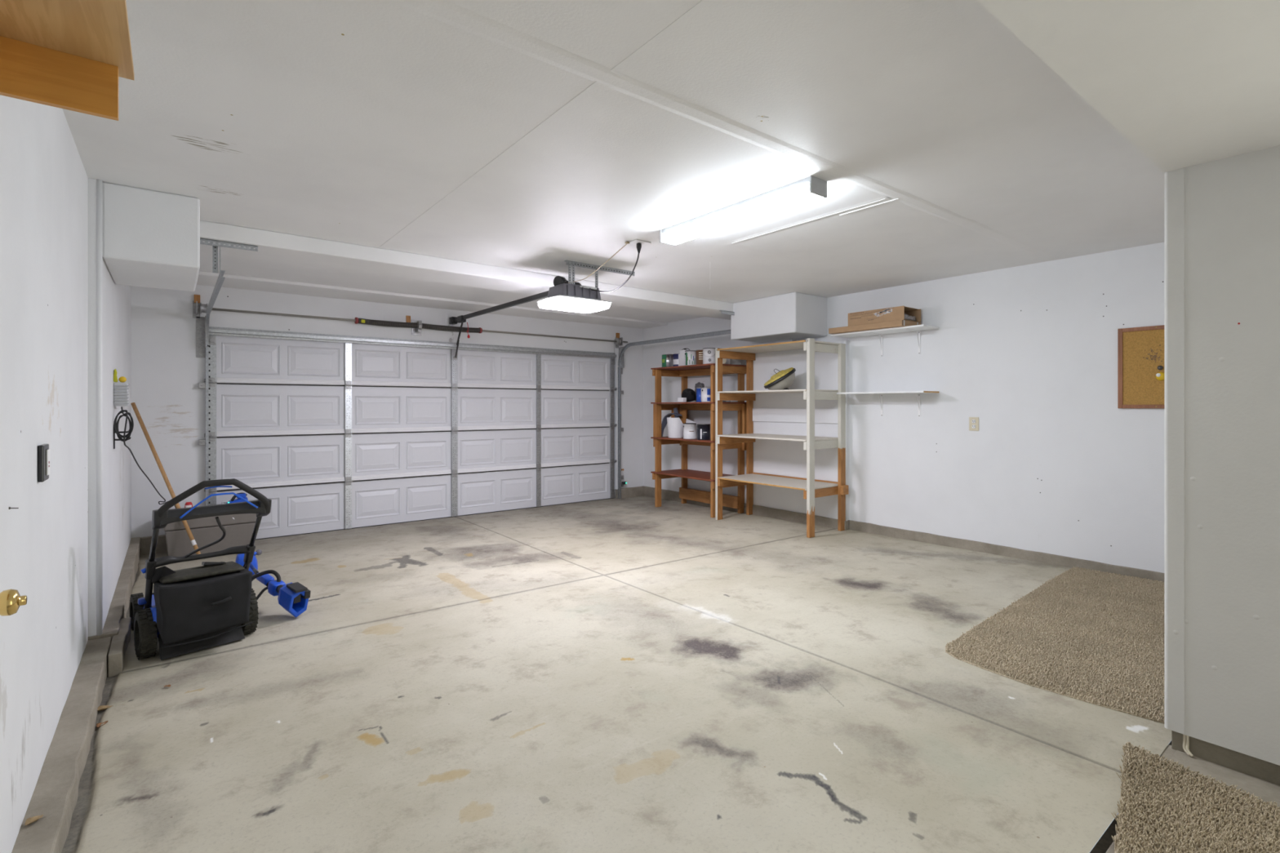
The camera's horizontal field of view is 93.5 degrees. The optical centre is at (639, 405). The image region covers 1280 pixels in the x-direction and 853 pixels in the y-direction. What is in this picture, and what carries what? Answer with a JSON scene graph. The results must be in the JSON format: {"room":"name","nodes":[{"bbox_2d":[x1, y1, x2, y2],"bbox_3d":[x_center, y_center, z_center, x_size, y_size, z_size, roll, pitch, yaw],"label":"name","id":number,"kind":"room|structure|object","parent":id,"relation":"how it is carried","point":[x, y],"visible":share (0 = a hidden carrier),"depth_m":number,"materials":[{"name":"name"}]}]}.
{"room":"garage","nodes":[
{"label":"garage","id":0,"kind":"room"},
{"bbox_2d":[0,94,131,852],"bbox_3d":[-2.024,0.028,1.910,0.245,2.535,9.500,0,0,-38],"label":"wall","id":1,"kind":"structure","parent":0,"point":[65,322],"depth_m":2.25,"materials":[{"name":"white paint"}]},
{"bbox_2d":[0,588,26,616],"bbox_3d":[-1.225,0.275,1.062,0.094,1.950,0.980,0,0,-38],"label":"door knob","id":2,"kind":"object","parent":1,"relation":"in","point":[11,600],"depth_m":1.38,"materials":[{"name":"gold metal"}]},
{"bbox_2d":[37,444,49,482],"bbox_3d":[-2.079,0.200,2.102,0.021,0.126,0.114,0,0,-38],"label":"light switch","id":3,"kind":"object","parent":1,"relation":"attached to","point":[43,451],"visible":1,"depth_m":2.06,"materials":[{"name":"black plastic"}]},
{"bbox_2d":[0,0,134,120],"bbox_3d":[-0.844,-0.766,0.728,0.288,0.143,1.785,0,0,-38],"label":"shelf","id":4,"kind":"object","parent":1,"relation":"attached to","point":[69,55],"visible":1,"depth_m":1.36,"materials":[{"name":"brown wood"}]},
{"bbox_2d":[11,537,141,852],"bbox_3d":[-2.023,1.370,2.038,0.304,0.221,9.300,0,0,-38],"label":"concrete curb","id":5,"kind":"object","parent":1,"relation":"attached to","point":[55,796],"depth_m":2.39,"materials":[{"name":"concrete"}]},
{"bbox_2d":[24,814,43,826],"bbox_3d":[-1.859,1.271,1.848,0.040,0.013,0.044,0,0,-38],"label":"dry leaf","id":6,"kind":"object","parent":5,"relation":"on","point":[31,820],"visible":1,"depth_m":1.84,"materials":[{"name":"brown plant"}]},
{"bbox_2d":[113,368,117,382],"bbox_3d":[-3.494,-0.197,4.013,0.023,0.090,0.047,0,0,-38],"label":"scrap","id":7,"kind":"object","parent":1,"relation":"hanging from","point":[115,375],"visible":1,"depth_m":4.00,"materials":[{"name":"yellow plastic"}]},
{"bbox_2d":[113,382,129,406],"bbox_3d":[-3.537,-0.073,4.115,0.077,0.158,0.260,0,0,-38],"label":"control box","id":8,"kind":"object","parent":1,"relation":"attached to","point":[121,390],"visible":1,"depth_m":4.02,"materials":[{"name":"grey plastic"}]},
{"bbox_2d":[118,376,126,382],"bbox_3d":[-3.478,-0.173,4.048,0.040,0.040,0.040,0,0,-38],"label":"ball","id":9,"kind":"object","parent":8,"relation":"on","point":[122,379],"visible":1,"depth_m":4.04,"materials":[{"name":"plastic"}]},
{"bbox_2d":[113,426,131,448],"bbox_3d":[-3.466,0.210,4.038,0.095,0.160,0.030,0,0,-38],"label":"hook","id":10,"kind":"object","parent":1,"relation":"attached to","point":[120,432],"visible":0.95,"depth_m":4.00,"materials":[{"name":"grey metal"}]},
{"bbox_2d":[113,406,176,508],"bbox_3d":[-3.925,0.518,4.822,0.124,1.017,1.927,0,0,-30],"label":"extension cord","id":11,"kind":"object","parent":10,"relation":"hanging from","point":[116,423],"visible":0.92,"depth_m":4.02,"materials":[{"name":"black plastic"}]},
{"bbox_2d":[102,182,199,291],"bbox_3d":[-3.100,-1.030,3.847,0.440,0.420,0.960,0,0,-38],"label":"soffit","id":12,"kind":"object","parent":1,"relation":"attached to","point":[151,238],"depth_m":3.50,"materials":[{"name":"white paint"}]},
{"bbox_2d":[131,284,643,537],"bbox_3d":[-2.475,0.025,7.794,6.750,2.530,0.352,0,0,-38],"label":"wall","id":13,"kind":"structure","parent":0,"point":[166,372],"depth_m":6.12,"materials":[{"name":"white paint"}]},
{"bbox_2d":[140,534,167,555],"bbox_3d":[-4.599,1.372,5.947,0.513,0.216,0.165,0,0,-38],"label":"baseboard","id":14,"kind":"structure","parent":13,"relation":"attached to","point":[145,542],"depth_m":5.78,"materials":[{"name":"concrete"}]},
{"bbox_2d":[195,238,257,506],"bbox_3d":[-3.593,0.150,5.137,0.330,2.553,2.476,0,0,-38],"label":"door track","id":15,"kind":"object","parent":13,"relation":"attached to","point":[202,323],"visible":0.84,"depth_m":6.03,"materials":[{"name":"metal"}]},
{"bbox_2d":[192,294,627,506],"bbox_3d":[-2.317,0.138,7.599,5.340,2.485,0.156,0,0,-38],"label":"shaft","id":16,"kind":"object","parent":13,"relation":"attached to","point":[416,326],"visible":0.98,"depth_m":7.21,"materials":[{"name":"metal"}]},
{"bbox_2d":[204,326,617,539],"bbox_3d":[-2.397,0.317,7.671,5.132,2.230,0.142,0,0,-38],"label":"door","id":17,"kind":"structure","parent":13,"relation":"in","point":[339,432],"depth_m":7.27,"materials":[{"name":"metal"}]},
{"bbox_2d":[196,271,667,328],"bbox_3d":[-2.213,-1.225,7.397,6.195,0.030,0.600,0,0,-38],"label":"ceiling beam","id":18,"kind":"structure","parent":13,"relation":"attached to","point":[205,278],"depth_m":6.87,"materials":[{"name":"white paint"}]},
{"bbox_2d":[614,486,644,498],"bbox_3d":[-0.164,1.379,9.396,0.465,0.203,0.154,0,0,-38],"label":"baseboard","id":19,"kind":"structure","parent":13,"relation":"attached to","point":[628,492],"depth_m":9.33,"materials":[{"name":"concrete"}]},
{"bbox_2d":[617,310,734,498],"bbox_3d":[0.347,0.150,8.215,0.305,2.553,2.450,0,0,-37],"label":"door track","id":20,"kind":"object","parent":13,"relation":"attached to","point":[621,349],"visible":0.89,"depth_m":9.16,"materials":[{"name":"metal"}]},
{"bbox_2d":[621,467,626,486],"bbox_3d":[-0.256,1.099,9.217,0.080,0.281,0.122,0,0,-38],"label":"sensor","id":21,"kind":"object","parent":20,"relation":"attached to","point":[623,483],"visible":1,"depth_m":9.19,"materials":[{"name":"black plastic"}]},
{"bbox_2d":[62,0,1164,322],"bbox_3d":[-0.361,-1.312,5.072,6.750,0.155,7.244,0,0,-38],"label":"ceiling","id":22,"kind":"structure","parent":0,"point":[531,135],"depth_m":2.81,"materials":[{"name":"white paint"}]},
{"bbox_2d":[200,220,733,319],"bbox_3d":[-1.030,-1.184,5.872,6.200,0.112,0.520,0,0,-38],"label":"beam","id":23,"kind":"structure","parent":22,"relation":"attached to","point":[275,246],"depth_m":5.01,"materials":[{"name":"white paint"}]},
{"bbox_2d":[448,260,634,358],"bbox_3d":[-1.295,-0.919,6.483,0.875,0.641,3.167,0,0,-38],"label":"garage door opener","id":24,"kind":"object","parent":22,"relation":"hanging from","point":[572,296],"visible":0.99,"depth_m":5.25,"materials":[{"name":"grey plastic"}]},
{"bbox_2d":[568,241,629,283],"bbox_3d":[-0.342,-1.138,4.860,0.104,0.202,0.817,0,0,-38],"label":"wire","id":25,"kind":"object","parent":22,"relation":"attached to","point":[626,242],"visible":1,"depth_m":4.76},
{"bbox_2d":[629,239,650,245],"bbox_3d":[-0.008,-1.235,4.577,0.140,0.008,0.120,0,0,-38],"label":"outlet","id":26,"kind":"object","parent":22,"relation":"attached to","point":[635,242],"visible":0.8,"depth_m":4.56,"materials":[{"name":"white plastic"}]},
{"bbox_2d":[591,243,641,292],"bbox_3d":[-0.218,-1.093,4.956,0.100,0.276,0.904,0,0,-33],"label":"power cord","id":27,"kind":"object","parent":26,"relation":"hanging from","point":[638,245],"visible":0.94,"depth_m":4.70,"materials":[{"name":"black plastic"}]},
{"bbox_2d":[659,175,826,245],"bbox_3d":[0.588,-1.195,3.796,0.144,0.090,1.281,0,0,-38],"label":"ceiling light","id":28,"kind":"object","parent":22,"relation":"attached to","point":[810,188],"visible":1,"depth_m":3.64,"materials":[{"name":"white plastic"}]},
{"bbox_2d":[61,496,1279,852],"bbox_3d":[0.403,1.411,4.047,6.600,0.139,9.900,0,0,-38],"label":"floor","id":29,"kind":"structure","parent":0,"point":[632,674],"depth_m":2.69,"materials":[{"name":"concrete"}]},
{"bbox_2d":[96,720,107,727],"bbox_3d":[-2.324,1.376,2.602,0.037,0.014,0.054,0,0,-38],"label":"dry leaf","id":30,"kind":"object","parent":29,"relation":"on","point":[98,725],"visible":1,"depth_m":2.60,"materials":[{"name":"brown plant"}]},
{"bbox_2d":[97,705,112,711],"bbox_3d":[-2.438,1.377,2.741,0.065,0.016,0.046,0,0,-38],"label":"dry leaf","id":31,"kind":"object","parent":29,"relation":"on","point":[102,707],"visible":0.8,"depth_m":2.74,"materials":[{"name":"brown plant"}]},
{"bbox_2d":[130,402,200,554],"bbox_3d":[-4.380,0.692,5.569,0.724,1.437,0.032,0,0,7],"label":"wooden pole","id":32,"kind":"object","parent":29,"relation":"on","point":[133,404],"visible":0.83,"depth_m":5.57,"materials":[{"name":"brown wood"}]},
{"bbox_2d":[128,478,271,660],"bbox_3d":[-2.641,0.895,3.571,1.236,1.011,0.552,0,0,44],"label":"lawn mower","id":33,"kind":"object","parent":29,"relation":"on","point":[211,604],"depth_m":3.31,"materials":[{"name":"plastic"}]},
{"bbox_2d":[164,502,257,556],"bbox_3d":[-4.168,1.166,5.866,0.734,0.508,0.378,0,0,-38],"label":"storage box","id":34,"kind":"object","parent":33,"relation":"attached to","point":[239,528],"depth_m":5.71,"materials":[{"name":"beige plastic"}]},
{"bbox_2d":[226,492,248,503],"bbox_3d":[-4.010,0.945,5.939,0.248,0.163,0.133,0,0,-38],"label":"tool","id":35,"kind":"object","parent":34,"relation":"on","point":[244,495],"visible":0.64,"depth_m":5.93,"materials":[{"name":"blue plastic"}]},
{"bbox_2d":[235,549,311,617],"bbox_3d":[-2.796,1.271,4.418,0.296,0.275,1.611,0,0,-43],"label":"string trimmer","id":36,"kind":"object","parent":29,"relation":"on","point":[294,597],"visible":0.78,"depth_m":3.97,"materials":[{"name":"blue plastic"}]},
{"bbox_2d":[650,363,746,517],"bbox_3d":[0.777,0.448,8.090,0.609,1.932,1.263,0,0,-38],"label":"wooden shelving unit","id":37,"kind":"object","parent":29,"relation":"on","point":[683,371],"visible":0.81,"depth_m":8.18,"materials":[{"name":"brown wood"}]},
{"bbox_2d":[661,354,673,367],"bbox_3d":[0.385,-0.615,8.403,0.172,0.190,0.169,0,0,-38],"label":"paint can","id":38,"kind":"object","parent":37,"relation":"on","point":[667,359],"visible":0.73,"depth_m":8.33,"materials":[{"name":"metal"}]},
{"bbox_2d":[661,407,681,436],"bbox_3d":[0.420,0.238,8.351,0.368,0.411,0.127,0,0,40],"label":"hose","id":39,"kind":"object","parent":37,"relation":"on","point":[677,415],"visible":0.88,"depth_m":8.38,"materials":[{"name":"grey plastic"}]},
{"bbox_2d":[666,417,683,438],"bbox_3d":[0.487,0.305,8.227,0.244,0.274,0.243,0,0,-38],"label":"plastic bucket","id":40,"kind":"object","parent":37,"relation":"on","point":[675,425],"visible":0.89,"depth_m":8.13,"materials":[{"name":"white plastic"}]},
{"bbox_2d":[673,353,679,366],"bbox_3d":[0.530,-0.615,8.286,0.149,0.190,0.150,0,0,-38],"label":"paint can","id":41,"kind":"object","parent":37,"relation":"on","point":[676,356],"visible":0.45,"depth_m":8.22,"materials":[{"name":"metal"}]},
{"bbox_2d":[671,409,687,423],"bbox_3d":[0.531,0.253,8.400,0.070,0.379,0.300,0,0,-38],"label":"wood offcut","id":42,"kind":"object","parent":37,"relation":"on","point":[683,412],"visible":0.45,"depth_m":8.33,"materials":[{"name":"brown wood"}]},
{"bbox_2d":[677,397,686,402],"bbox_3d":[0.556,-0.071,7.958,0.058,0.060,0.110,0,0,-38],"label":"box","id":43,"kind":"object","parent":37,"relation":"on","point":[679,399],"visible":1,"depth_m":7.93,"materials":[{"name":"white cardboard"}]},
{"bbox_2d":[680,348,689,365],"bbox_3d":[0.612,-0.645,8.140,0.110,0.251,0.110,0,0,-38],"label":"metal canister","id":44,"kind":"object","parent":37,"relation":"on","point":[682,352],"visible":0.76,"depth_m":8.10,"materials":[{"name":"grey metal"}]},
{"bbox_2d":[681,388,695,401],"bbox_3d":[0.626,-0.136,8.122,0.219,0.181,0.346,0,0,-38],"label":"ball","id":45,"kind":"object","parent":37,"relation":"on","point":[689,393],"visible":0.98,"depth_m":8.02,"materials":[{"name":"black plastic"}]},
{"bbox_2d":[683,422,697,439],"bbox_3d":[0.659,0.340,7.960,0.178,0.205,0.182,0,0,-38],"label":"paint can","id":46,"kind":"object","parent":37,"relation":"on","point":[689,428],"visible":1,"depth_m":7.88,"materials":[{"name":"white metal"}]},
{"bbox_2d":[684,350,696,365],"bbox_3d":[0.677,-0.620,7.999,0.168,0.200,0.173,0,0,-38],"label":"paint can","id":47,"kind":"object","parent":37,"relation":"on","point":[691,355],"visible":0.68,"depth_m":7.92,"materials":[{"name":"white metal"}]},
{"bbox_2d":[685,418,697,438],"bbox_3d":[0.730,0.313,8.118,0.050,0.258,0.330,0,0,-38],"label":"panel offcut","id":48,"kind":"object","parent":37,"relation":"on","point":[687,420],"visible":0.24,"depth_m":8.17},
{"bbox_2d":[695,349,702,364],"bbox_3d":[0.808,-0.623,7.888,0.151,0.205,0.152,0,0,-38],"label":"paint can","id":49,"kind":"object","parent":37,"relation":"on","point":[699,352],"visible":0.42,"depth_m":7.82,"materials":[{"name":"metal"}]},
{"bbox_2d":[693,382,705,401],"bbox_3d":[0.810,-0.181,8.186,0.123,0.263,0.146,0,0,-38],"label":"plastic bag","id":50,"kind":"object","parent":37,"relation":"on","point":[697,384],"visible":0.39,"depth_m":8.16,"materials":[{"name":"plastic"}]},
{"bbox_2d":[696,387,705,402],"bbox_3d":[0.789,-0.135,7.822,0.115,0.185,0.116,0,0,-38],"label":"paint can","id":51,"kind":"object","parent":37,"relation":"on","point":[698,389],"visible":0.7,"depth_m":7.78,"materials":[{"name":"metal"}]},
{"bbox_2d":[696,423,710,439],"bbox_3d":[0.819,0.340,7.768,0.183,0.205,0.183,0,0,-38],"label":"paint can","id":52,"kind":"object","parent":37,"relation":"on","point":[703,430],"visible":0.97,"depth_m":7.69,"materials":[{"name":"metal"}]},
{"bbox_2d":[701,387,710,401],"bbox_3d":[0.854,-0.135,7.706,0.147,0.185,0.147,0,0,-38],"label":"paint can","id":53,"kind":"object","parent":37,"relation":"on","point":[705,392],"visible":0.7,"depth_m":7.64,"materials":[{"name":"metal"}]},
{"bbox_2d":[702,347,715,364],"bbox_3d":[0.894,-0.625,7.731,0.180,0.210,0.179,0,0,-38],"label":"paint can","id":54,"kind":"object","parent":37,"relation":"on","point":[708,353],"visible":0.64,"depth_m":7.66,"materials":[{"name":"white metal"}]},
{"bbox_2d":[722,358,726,364],"bbox_3d":[1.055,-0.563,7.675,0.084,0.084,0.234,0,0,5],"label":"paper roll","id":55,"kind":"object","parent":37,"relation":"on","point":[724,360],"visible":0.38,"depth_m":7.56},
{"bbox_2d":[729,359,742,364],"bbox_3d":[1.231,-0.590,7.742,0.149,0.140,0.150,0,0,-38],"label":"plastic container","id":56,"kind":"object","parent":37,"relation":"on","point":[735,362],"visible":0.34,"depth_m":7.68,"materials":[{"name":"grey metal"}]},
{"bbox_2d":[715,337,848,537],"bbox_3d":[1.603,0.350,6.986,0.658,2.096,1.417,0,0,-38],"label":"wooden shelving unit","id":57,"kind":"object","parent":29,"relation":"on","point":[812,488],"visible":1,"depth_m":6.71,"materials":[{"name":"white wood"}]},
{"bbox_2d":[764,367,795,390],"bbox_3d":[1.598,-0.293,6.890,0.374,0.284,0.386,0,0,-38],"label":"dome light fixture","id":58,"kind":"object","parent":57,"relation":"on","point":[782,380],"visible":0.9,"depth_m":6.76,"materials":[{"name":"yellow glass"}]},
{"bbox_2d":[945,566,1164,723],"bbox_3d":[2.913,1.338,3.741,2.693,0.035,1.146,0,0,-38],"label":"carpet remnant","id":59,"kind":"object","parent":29,"relation":"on","point":[1093,637],"visible":0.77,"depth_m":3.40,"materials":[{"name":"beige carpet"}]},
{"bbox_2d":[1111,741,1279,852],"bbox_3d":[1.845,1.326,1.274,1.581,0.031,1.651,0,0,-38],"label":"carpet remnant","id":60,"kind":"object","parent":29,"relation":"on","point":[1165,806],"visible":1,"depth_m":1.95,"materials":[{"name":"beige carpet"}]},
{"bbox_2d":[643,242,1164,573],"bbox_3d":[2.286,0.020,6.906,0.319,2.520,6.894,0,0,-38],"label":"wall","id":61,"kind":"structure","parent":0,"point":[1053,464],"depth_m":5.58,"materials":[{"name":"white paint"}]},
{"bbox_2d":[730,292,826,342],"bbox_3d":[1.631,-1.019,7.134,0.585,0.442,0.970,0,0,-38],"label":"soffit","id":62,"kind":"object","parent":61,"relation":"attached to","point":[793,315],"depth_m":6.85,"materials":[{"name":"white paint"}]},
{"bbox_2d":[752,408,837,423],"bbox_3d":[1.789,0.122,7.276,0.020,0.165,1.500,0,0,-38],"label":"trim","id":63,"kind":"structure","parent":61,"relation":"attached to","point":[766,415],"depth_m":7.21,"materials":[{"name":"white paint"}]},
{"bbox_2d":[830,324,938,356],"bbox_3d":[2.505,-0.642,6.231,0.309,0.255,1.028,0,0,-38],"label":"wall shelf","id":64,"kind":"object","parent":61,"relation":"attached to","point":[916,328],"visible":1,"depth_m":6.14,"materials":[{"name":"white laminate"}]},
{"bbox_2d":[828,320,920,333],"bbox_3d":[2.427,-0.799,6.267,0.350,0.057,0.836,0,0,-38],"label":"carton","id":65,"kind":"object","parent":64,"relation":"on","point":[898,323],"visible":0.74,"depth_m":6.08,"materials":[{"name":"cardboard"}]},
{"bbox_2d":[848,305,920,326],"bbox_3d":[2.499,-0.897,6.178,0.326,0.136,0.615,0,0,-38],"label":"carton","id":66,"kind":"object","parent":65,"relation":"on","point":[900,313],"visible":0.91,"depth_m":6.06,"materials":[{"name":"cardboard"}]},
{"bbox_2d":[836,391,939,417],"bbox_3d":[2.530,-0.011,6.199,0.309,0.255,0.949,0,0,-38],"label":"wall shelf","id":67,"kind":"object","parent":61,"relation":"attached to","point":[919,393],"visible":1,"depth_m":6.07,"materials":[{"name":"white laminate"}]},
{"bbox_2d":[642,485,1164,582],"bbox_3d":[2.117,1.376,7.024,0.241,0.208,6.500,0,0,-38],"label":"baseboard","id":68,"kind":"structure","parent":61,"relation":"attached to","point":[978,546],"depth_m":5.91,"materials":[{"name":"concrete"}]},
{"bbox_2d":[968,417,978,431],"bbox_3d":[3.137,0.176,5.659,0.012,0.128,0.087,0,0,-38],"label":"wall outlet","id":69,"kind":"object","parent":61,"relation":"attached to","point":[973,421],"visible":1,"depth_m":5.66,"materials":[{"name":"beige plastic"}]},
{"bbox_2d":[1117,324,1164,408],"bbox_3d":[4.020,-0.291,4.514,0.021,0.633,0.702,0,0,-38],"label":"corkboard","id":70,"kind":"object","parent":61,"relation":"attached to","point":[1140,350],"visible":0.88,"depth_m":4.68,"materials":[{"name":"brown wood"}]},
{"bbox_2d":[1155,365,1164,380],"bbox_3d":[3.955,-0.245,4.573,0.020,0.115,0.063,0,0,-38],"label":"tag","id":71,"kind":"object","parent":70,"relation":"attached to","point":[1160,375],"visible":0.87,"depth_m":4.57,"materials":[{"name":"yellow plastic"}]},
{"bbox_2d":[977,0,1279,173],"bbox_3d":[1.474,-1.078,0.262,3.750,0.330,2.606,0,0,-38],"label":"ceiling","id":72,"kind":"structure","parent":0,"point":[1187,82],"depth_m":1.60,"materials":[{"name":"white paint"}]},
{"bbox_2d":[1089,741,1176,852],"bbox_3d":[1.851,1.412,2.182,6.600,0.136,0.047,0,0,-38],"label":"floor","id":73,"kind":"structure","parent":0,"point":[1106,840],"depth_m":1.92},
{"bbox_2d":[1164,145,1279,765],"bbox_3d":[4.088,0.095,2.291,3.132,2.670,2.606,0,0,-38],"label":"wall","id":74,"kind":"structure","parent":0,"point":[1222,216],"depth_m":2.23,"materials":[{"name":"paint"}]},
{"bbox_2d":[1182,734,1193,756],"bbox_3d":[2.101,1.300,2.307,0.020,0.080,0.036,0,0,-11],"label":"stub","id":75,"kind":"object","parent":74,"relation":"attached to","point":[1185,738],"visible":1,"depth_m":2.31,"materials":[{"name":"beige plastic"}]},
{"bbox_2d":[1171,730,1279,785],"bbox_3d":[3.548,1.348,2.840,2.912,0.164,1.036,0,0,-38],"label":"baseboard","id":76,"kind":"structure","parent":74,"relation":"attached to","point":[1249,765],"depth_m":2.23,"materials":[{"name":"concrete"}]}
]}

